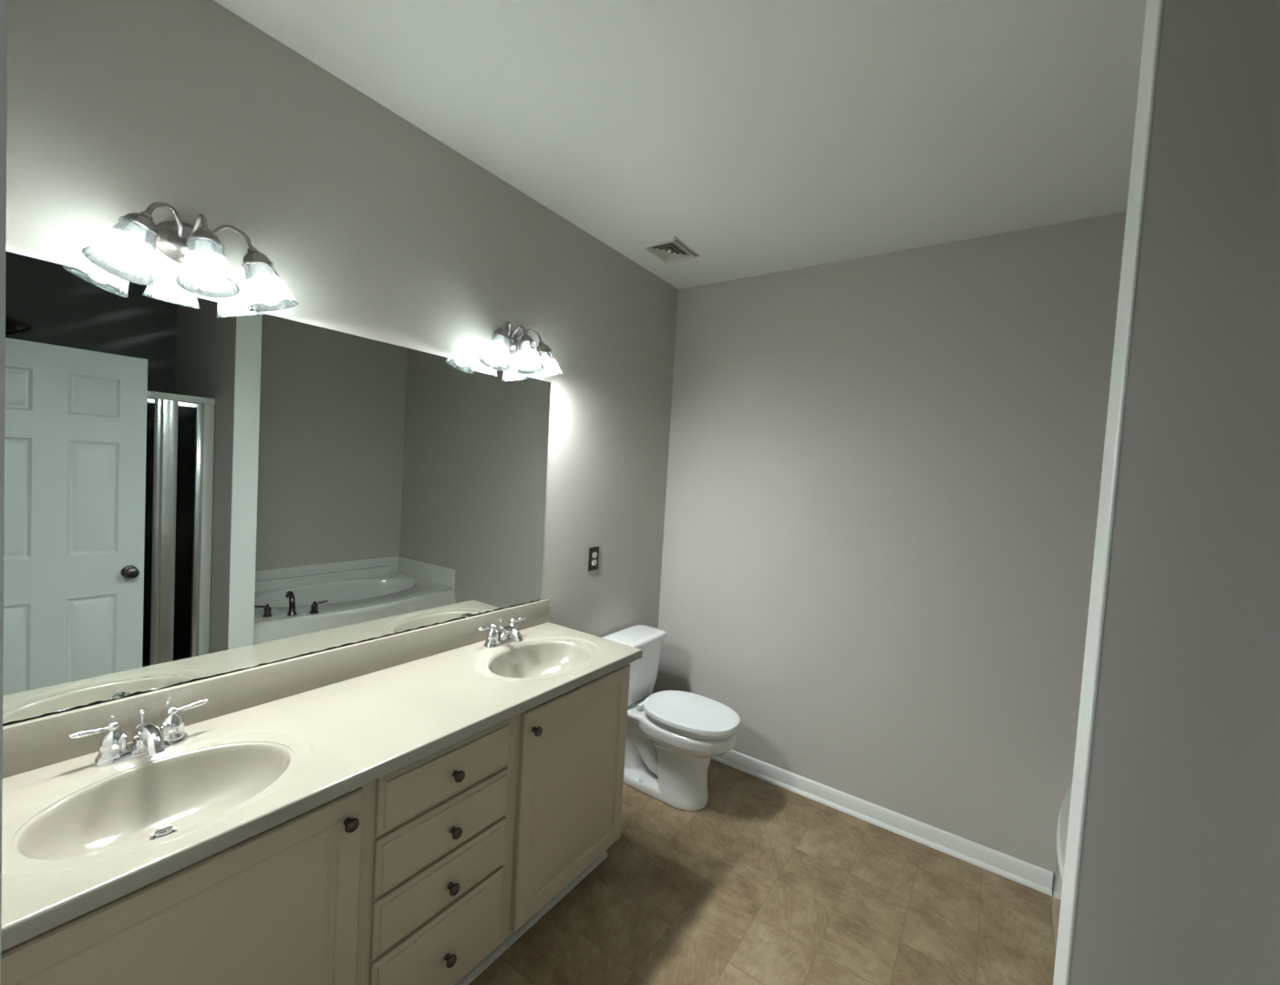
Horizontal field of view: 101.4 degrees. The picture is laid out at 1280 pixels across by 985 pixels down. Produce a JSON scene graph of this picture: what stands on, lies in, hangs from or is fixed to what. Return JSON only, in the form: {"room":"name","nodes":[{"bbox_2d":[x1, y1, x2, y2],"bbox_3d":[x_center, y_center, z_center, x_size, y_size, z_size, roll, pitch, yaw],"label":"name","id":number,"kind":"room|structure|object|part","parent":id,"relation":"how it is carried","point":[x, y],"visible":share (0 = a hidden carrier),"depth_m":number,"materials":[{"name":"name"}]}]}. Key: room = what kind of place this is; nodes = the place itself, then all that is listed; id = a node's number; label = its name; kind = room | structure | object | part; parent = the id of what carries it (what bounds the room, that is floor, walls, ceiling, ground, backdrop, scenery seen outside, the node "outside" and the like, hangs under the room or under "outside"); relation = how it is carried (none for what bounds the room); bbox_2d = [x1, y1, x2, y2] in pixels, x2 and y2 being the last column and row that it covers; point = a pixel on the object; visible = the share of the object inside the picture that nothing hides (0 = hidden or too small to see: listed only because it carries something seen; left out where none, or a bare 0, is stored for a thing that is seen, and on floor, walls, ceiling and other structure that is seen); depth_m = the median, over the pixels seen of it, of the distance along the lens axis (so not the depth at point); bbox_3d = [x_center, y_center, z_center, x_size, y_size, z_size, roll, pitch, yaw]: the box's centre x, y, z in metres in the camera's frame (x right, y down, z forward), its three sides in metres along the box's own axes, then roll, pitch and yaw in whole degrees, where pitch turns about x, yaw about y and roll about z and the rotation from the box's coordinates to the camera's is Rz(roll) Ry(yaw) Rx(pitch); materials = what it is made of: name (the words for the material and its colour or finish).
{"room":"bathroom","nodes":[
{"label":"bathroom","id":0,"kind":"room"},
{"bbox_2d":[6,0,678,706],"bbox_3d":[-0.690,0.135,2.119,0.120,2.740,3.020,5,3,35],"label":"wall","id":1,"kind":"structure","parent":0,"point":[376,227],"depth_m":1.61,"materials":[{"name":"grey paint"}]},
{"bbox_2d":[82,201,298,311],"bbox_3d":[-1.039,-0.564,1.245,0.202,0.200,0.399,5,3,35],"label":"vanity light","id":2,"kind":"object","parent":1,"relation":"attached to","point":[126,251],"visible":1,"depth_m":1.21,"materials":[{"name":"white glass"}]},
{"bbox_3d":[-1.113,-0.526,1.124,0.116,0.126,0.116,5,3,35],"label":"lamp shade","id":3,"kind":"part","parent":2,"relation":"part of","materials":[{"name":"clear glass"}]},
{"bbox_3d":[-1.111,-0.526,1.133,0.051,0.079,0.054,5,3,35],"label":"bulb","id":4,"kind":"part","parent":2,"relation":"part of","materials":[{"name":"white glass"}]},
{"bbox_3d":[-1.093,-0.635,1.212,0.027,0.057,0.111,3,2,-7],"label":"arm","id":5,"kind":"part","parent":2,"relation":"part of","materials":[{"name":"silver metal"}]},
{"bbox_3d":[-1.058,-0.640,1.257,0.087,0.051,0.011,5,3,33],"label":"arm","id":6,"kind":"part","parent":2,"relation":"part of","materials":[{"name":"silver metal"}]},
{"bbox_3d":[-1.004,-0.528,1.221,0.112,0.121,0.116,5,3,35],"label":"lamp shade","id":7,"kind":"part","parent":2,"relation":"part of","materials":[{"name":"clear glass"}]},
{"bbox_3d":[-1.011,-0.527,1.226,0.051,0.079,0.051,5,3,35],"label":"bulb","id":8,"kind":"part","parent":2,"relation":"part of","materials":[{"name":"white glass"}]},
{"bbox_3d":[-1.028,-0.636,1.305,0.113,0.057,0.027,3,3,-15],"label":"arm","id":9,"kind":"part","parent":2,"relation":"part of","materials":[{"name":"silver metal"}]},
{"bbox_3d":[-0.952,-0.526,1.357,0.116,0.126,0.116,5,3,35],"label":"lamp shade","id":10,"kind":"part","parent":2,"relation":"part of","materials":[{"name":"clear glass"}]},
{"bbox_3d":[-0.959,-0.526,1.351,0.051,0.079,0.054,5,3,35],"label":"bulb","id":11,"kind":"part","parent":2,"relation":"part of","materials":[{"name":"white glass"}]},
{"bbox_2d":[2,598,549,778],"bbox_3d":[-0.914,0.547,1.724,0.020,0.108,1.705,5,3,35],"label":"backsplash","id":12,"kind":"structure","parent":1,"relation":"attached to","point":[28,745],"depth_m":1.44,"materials":[{"name":"beige stone"}]},
{"bbox_2d":[2,250,550,725],"bbox_3d":[-0.902,0.000,1.685,0.006,0.986,1.660,5,3,35],"label":"wall mirror","id":13,"kind":"object","parent":1,"relation":"attached to","point":[196,488],"visible":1,"depth_m":1.40,"materials":[{"name":"clear glass"}]},
{"bbox_2d":[478,320,562,379],"bbox_3d":[-0.464,-0.565,2.073,0.202,0.200,0.399,5,3,35],"label":"vanity light","id":14,"kind":"object","parent":1,"relation":"attached to","point":[504,342],"visible":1,"depth_m":2.03,"materials":[{"name":"white glass"}]},
{"bbox_3d":[-0.538,-0.527,1.952,0.116,0.126,0.116,5,3,35],"label":"lamp shade","id":15,"kind":"part","parent":14,"relation":"part of","materials":[{"name":"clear glass"}]},
{"bbox_3d":[-0.535,-0.527,1.960,0.051,0.079,0.054,5,3,35],"label":"bulb","id":16,"kind":"part","parent":14,"relation":"part of","materials":[{"name":"white glass"}]},
{"bbox_3d":[-0.517,-0.637,2.039,0.027,0.057,0.111,3,2,-7],"label":"arm","id":17,"kind":"part","parent":14,"relation":"part of","materials":[{"name":"silver metal"}]},
{"bbox_3d":[-0.483,-0.641,2.085,0.087,0.051,0.011,5,3,33],"label":"arm","id":18,"kind":"part","parent":14,"relation":"part of","materials":[{"name":"silver metal"}]},
{"bbox_3d":[-0.452,-0.637,2.133,0.113,0.057,0.027,3,3,-15],"label":"arm","id":19,"kind":"part","parent":14,"relation":"part of","materials":[{"name":"silver metal"}]},
{"bbox_3d":[-0.436,-0.529,2.054,0.051,0.079,0.051,5,3,35],"label":"bulb","id":20,"kind":"part","parent":14,"relation":"part of","materials":[{"name":"white glass"}]},
{"bbox_3d":[-0.429,-0.530,2.049,0.112,0.121,0.116,5,3,35],"label":"lamp shade","id":21,"kind":"part","parent":14,"relation":"part of","materials":[{"name":"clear glass"}]},
{"bbox_3d":[-0.376,-0.528,2.184,0.116,0.126,0.116,5,3,35],"label":"lamp shade","id":22,"kind":"part","parent":14,"relation":"part of","materials":[{"name":"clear glass"}]},
{"bbox_2d":[588,546,598,570],"bbox_3d":[-0.235,0.340,2.686,0.008,0.120,0.078,5,3,35],"label":"power outlet","id":23,"kind":"object","parent":1,"relation":"attached to","point":[593,552],"visible":1,"depth_m":2.68,"materials":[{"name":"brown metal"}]},
{"bbox_2d":[213,0,1146,289],"bbox_3d":[0.630,-1.173,1.200,3.140,0.100,3.020,5,3,35],"label":"ceiling","id":24,"kind":"structure","parent":0,"point":[763,137],"depth_m":1.56,"materials":[{"name":"white paint"}]},
{"bbox_2d":[638,236,699,263],"bbox_3d":[0.146,-1.203,2.614,0.209,0.014,0.246,5,3,35],"label":"ceiling vent","id":25,"kind":"object","parent":24,"relation":"in","point":[671,249],"visible":1,"depth_m":2.60,"materials":[{"name":"white plastic"}]},
{"bbox_2d":[468,758,1055,984],"bbox_3d":[0.465,1.660,1.320,3.140,0.100,3.020,5,3,35],"label":"floor","id":26,"kind":"structure","parent":0,"point":[766,882],"depth_m":1.99,"materials":[{"name":"brown tile"}]},
{"bbox_2d":[0,640,629,984],"bbox_3d":[-0.732,1.089,1.594,0.539,0.876,1.692,5,3,35],"label":"vanity cabinet","id":27,"kind":"object","parent":26,"relation":"on","point":[427,871],"visible":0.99,"depth_m":1.33,"materials":[{"name":"beige wood"}]},
{"bbox_3d":[-0.849,1.060,1.021,0.021,0.724,0.582,5,3,35],"label":"door","id":28,"kind":"part","parent":27,"relation":"part of","materials":[{"name":"beige wood"}]},
{"bbox_2d":[0,598,642,951],"bbox_3d":[-0.702,0.639,1.580,0.546,0.256,1.711,5,3,35],"label":"countertop","id":29,"kind":"structure","parent":27,"relation":"on","point":[350,717],"depth_m":1.26,"materials":[{"name":"beige stone"}]},
{"bbox_2d":[69,698,207,766],"bbox_3d":[-1.164,0.558,1.228,0.173,0.095,0.172,3,2,-10],"label":"sink faucet","id":30,"kind":"object","parent":29,"relation":"on","point":[149,739],"visible":1,"depth_m":1.19,"materials":[{"name":"silver metal"}]},
{"bbox_3d":[-1.212,0.528,1.156,0.014,0.016,0.064,5,3,35],"label":"lever","id":31,"kind":"part","parent":30,"relation":"part of","materials":[{"name":"silver metal"}]},
{"bbox_3d":[-1.194,0.556,1.187,0.050,0.075,0.050,5,3,35],"label":"handle","id":32,"kind":"part","parent":30,"relation":"part of","materials":[{"name":"silver metal"}]},
{"bbox_3d":[-1.167,0.598,1.231,0.058,0.016,0.164,5,3,35],"label":"plate","id":33,"kind":"part","parent":30,"relation":"part of","materials":[{"name":"silver metal"}]},
{"bbox_3d":[-1.176,0.530,1.237,0.011,0.040,0.012,5,3,35],"label":"lift rod","id":34,"kind":"part","parent":30,"relation":"part of","materials":[{"name":"silver metal"}]},
{"bbox_3d":[-1.126,0.566,1.202,0.136,0.063,0.042,5,3,35],"label":"spout","id":35,"kind":"part","parent":30,"relation":"part of","materials":[{"name":"silver metal"}]},
{"bbox_3d":[-1.135,0.556,1.271,0.050,0.075,0.050,5,3,35],"label":"handle","id":36,"kind":"part","parent":30,"relation":"part of","materials":[{"name":"silver metal"}]},
{"bbox_3d":[-1.113,0.528,1.299,0.014,0.016,0.064,5,3,35],"label":"lever","id":37,"kind":"part","parent":30,"relation":"part of","materials":[{"name":"silver metal"}]},
{"bbox_2d":[10,741,293,859],"bbox_3d":[-0.989,0.699,1.107,0.323,0.143,0.439,5,3,35],"label":"basin","id":38,"kind":"object","parent":29,"relation":"in","point":[141,807],"depth_m":1.15,"materials":[{"name":"beige ceramic"}]},
{"bbox_2d":[478,616,526,648],"bbox_3d":[-0.553,0.557,2.108,0.173,0.095,0.172,3,2,-10],"label":"sink faucet","id":39,"kind":"object","parent":29,"relation":"on","point":[508,634],"visible":1,"depth_m":2.06,"materials":[{"name":"silver metal"}]},
{"bbox_3d":[-0.601,0.527,2.035,0.014,0.016,0.064,5,3,35],"label":"lever","id":40,"kind":"part","parent":39,"relation":"part of","materials":[{"name":"silver metal"}]},
{"bbox_3d":[-0.583,0.555,2.067,0.050,0.075,0.050,5,3,35],"label":"handle","id":41,"kind":"part","parent":39,"relation":"part of","materials":[{"name":"silver metal"}]},
{"bbox_3d":[-0.556,0.596,2.110,0.058,0.016,0.164,5,3,35],"label":"plate","id":42,"kind":"part","parent":39,"relation":"part of","materials":[{"name":"silver metal"}]},
{"bbox_3d":[-0.515,0.564,2.082,0.136,0.063,0.042,5,3,35],"label":"spout","id":43,"kind":"part","parent":39,"relation":"part of","materials":[{"name":"silver metal"}]},
{"bbox_3d":[-0.524,0.554,2.150,0.050,0.075,0.050,5,3,35],"label":"handle","id":44,"kind":"part","parent":39,"relation":"part of","materials":[{"name":"silver metal"}]},
{"bbox_3d":[-0.501,0.527,2.178,0.014,0.016,0.064,5,3,35],"label":"lever","id":45,"kind":"part","parent":39,"relation":"part of","materials":[{"name":"silver metal"}]},
{"bbox_2d":[486,640,590,678],"bbox_3d":[-0.377,0.697,1.986,0.323,0.143,0.439,5,3,35],"label":"basin","id":46,"kind":"object","parent":29,"relation":"in","point":[544,659],"depth_m":2.11,"materials":[{"name":"beige ceramic"}]},
{"bbox_3d":[-0.665,0.761,1.202,0.030,0.031,0.031,5,3,35],"label":"knob","id":47,"kind":"part","parent":27,"relation":"part of","materials":[{"name":"grey metal"}]},
{"bbox_3d":[-0.552,1.298,1.477,0.021,0.247,0.418,5,3,35],"label":"drawer","id":48,"kind":"part","parent":27,"relation":"part of","materials":[{"name":"beige wood"}]},
{"bbox_3d":[-0.540,1.089,1.468,0.021,0.147,0.418,5,3,35],"label":"drawer","id":49,"kind":"part","parent":27,"relation":"part of","materials":[{"name":"beige wood"}]},
{"bbox_3d":[-0.531,0.930,1.462,0.021,0.147,0.418,5,3,35],"label":"drawer","id":50,"kind":"part","parent":27,"relation":"part of","materials":[{"name":"beige wood"}]},
{"bbox_3d":[-0.522,0.772,1.455,0.021,0.147,0.418,5,3,35],"label":"drawer","id":51,"kind":"part","parent":27,"relation":"part of","materials":[{"name":"beige wood"}]},
{"bbox_3d":[-0.531,1.305,1.464,0.030,0.031,0.031,5,3,35],"label":"knob","id":52,"kind":"part","parent":27,"relation":"part of","materials":[{"name":"grey metal"}]},
{"bbox_3d":[-0.519,1.098,1.455,0.030,0.031,0.031,5,3,35],"label":"knob","id":53,"kind":"part","parent":27,"relation":"part of","materials":[{"name":"grey metal"}]},
{"bbox_3d":[-0.510,0.939,1.448,0.030,0.031,0.031,5,3,35],"label":"knob","id":54,"kind":"part","parent":27,"relation":"part of","materials":[{"name":"grey metal"}]},
{"bbox_3d":[-0.501,0.778,1.441,0.030,0.031,0.031,5,3,35],"label":"knob","id":55,"kind":"part","parent":27,"relation":"part of","materials":[{"name":"grey metal"}]},
{"bbox_3d":[-0.624,1.528,1.523,0.016,0.020,1.688,5,3,35],"label":"shoe moulding","id":56,"kind":"part","parent":27,"relation":"part of","materials":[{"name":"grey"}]},
{"bbox_3d":[-0.332,0.766,1.683,0.030,0.031,0.031,5,3,35],"label":"knob","id":57,"kind":"part","parent":27,"relation":"part of","materials":[{"name":"grey metal"}]},
{"bbox_3d":[-0.229,1.059,1.912,0.021,0.724,0.568,5,3,35],"label":"door","id":58,"kind":"part","parent":27,"relation":"part of","materials":[{"name":"beige wood"}]},
{"bbox_2d":[602,624,740,810],"bbox_3d":[0.157,1.157,2.693,0.734,0.752,0.402,5,3,35],"label":"toilet","id":59,"kind":"object","parent":26,"relation":"on","point":[673,737],"visible":0.88,"depth_m":2.60,"materials":[{"name":"white ceramic"}]},
{"bbox_3d":[-0.035,0.781,2.825,0.215,0.036,0.400,5,3,35],"label":"tank lid","id":60,"kind":"part","parent":59,"relation":"part of","materials":[{"name":"white ceramic"}]},
{"bbox_3d":[-0.047,0.956,2.834,0.187,0.313,0.374,5,3,35],"label":"tank","id":61,"kind":"part","parent":59,"relation":"part of","materials":[{"name":"white ceramic"}]},
{"bbox_3d":[0.150,1.331,2.698,0.708,0.402,0.362,5,3,35],"label":"bowl","id":62,"kind":"part","parent":59,"relation":"part of","materials":[{"name":"white ceramic"}]},
{"bbox_3d":[0.258,1.129,2.622,0.458,0.016,0.342,5,3,35],"label":"seat","id":63,"kind":"part","parent":59,"relation":"part of","materials":[{"name":"white plastic"}]},
{"bbox_3d":[0.256,1.097,2.623,0.498,0.034,0.368,5,3,35],"label":"seat lid","id":64,"kind":"part","parent":59,"relation":"part of","materials":[{"name":"white plastic"}]},
{"bbox_2d":[1052,781,1072,959],"bbox_3d":[1.631,1.322,1.279,0.986,0.712,1.509,5,3,35],"label":"bathtub","id":65,"kind":"object","parent":26,"relation":"on","point":[1062,824],"visible":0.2,"depth_m":1.79,"materials":[{"name":"white plastic"}]},
{"bbox_2d":[1059,781,1072,866],"bbox_3d":[1.634,1.324,1.277,0.978,0.422,1.509,5,3,35],"label":"tub basin","id":66,"kind":"object","parent":65,"relation":"in","point":[1064,812],"depth_m":1.71,"materials":[{"name":"white plastic"}]},
{"bbox_2d":[653,211,1126,891],"bbox_3d":[1.424,0.245,2.416,3.020,2.740,0.120,5,3,35],"label":"wall","id":67,"kind":"structure","parent":0,"point":[884,470],"depth_m":2.46,"materials":[{"name":"grey paint"}]},
{"bbox_2d":[711,749,1052,896],"bbox_3d":[0.878,1.533,2.708,1.979,0.084,0.028,5,3,35],"label":"baseboard","id":68,"kind":"structure","parent":67,"relation":"attached to","point":[1036,877],"depth_m":2.46,"materials":[{"name":"white paint"}]},
{"bbox_2d":[1068,0,1279,984],"bbox_3d":[1.198,0.310,0.583,1.054,2.740,0.120,5,3,35],"label":"wall partition","id":69,"kind":"structure","parent":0,"point":[1179,881],"depth_m":0.77,"materials":[{"name":"grey paint"}]},
{"bbox_2d":[1052,0,1164,984],"bbox_3d":[0.764,0.272,0.884,0.007,2.740,0.122,5,3,35],"label":"trim","id":70,"kind":"structure","parent":69,"relation":"attached to","point":[1154,8],"depth_m":0.85,"materials":[{"name":"white paint"}]},
{"bbox_3d":[-0.235,0.245,0.135,2.900,2.740,0.120,5,3,35],"label":"wall","id":71,"kind":"structure","parent":0,"visible":0},
{"bbox_2d":[0,0,7,984],"bbox_3d":[-0.205,0.551,0.124,0.995,2.135,0.134,5,3,35],"label":"trim","id":72,"kind":"structure","parent":71,"relation":"attached to","point":[3,3],"depth_m":0.39,"materials":[{"name":"white paint"}]}
]}

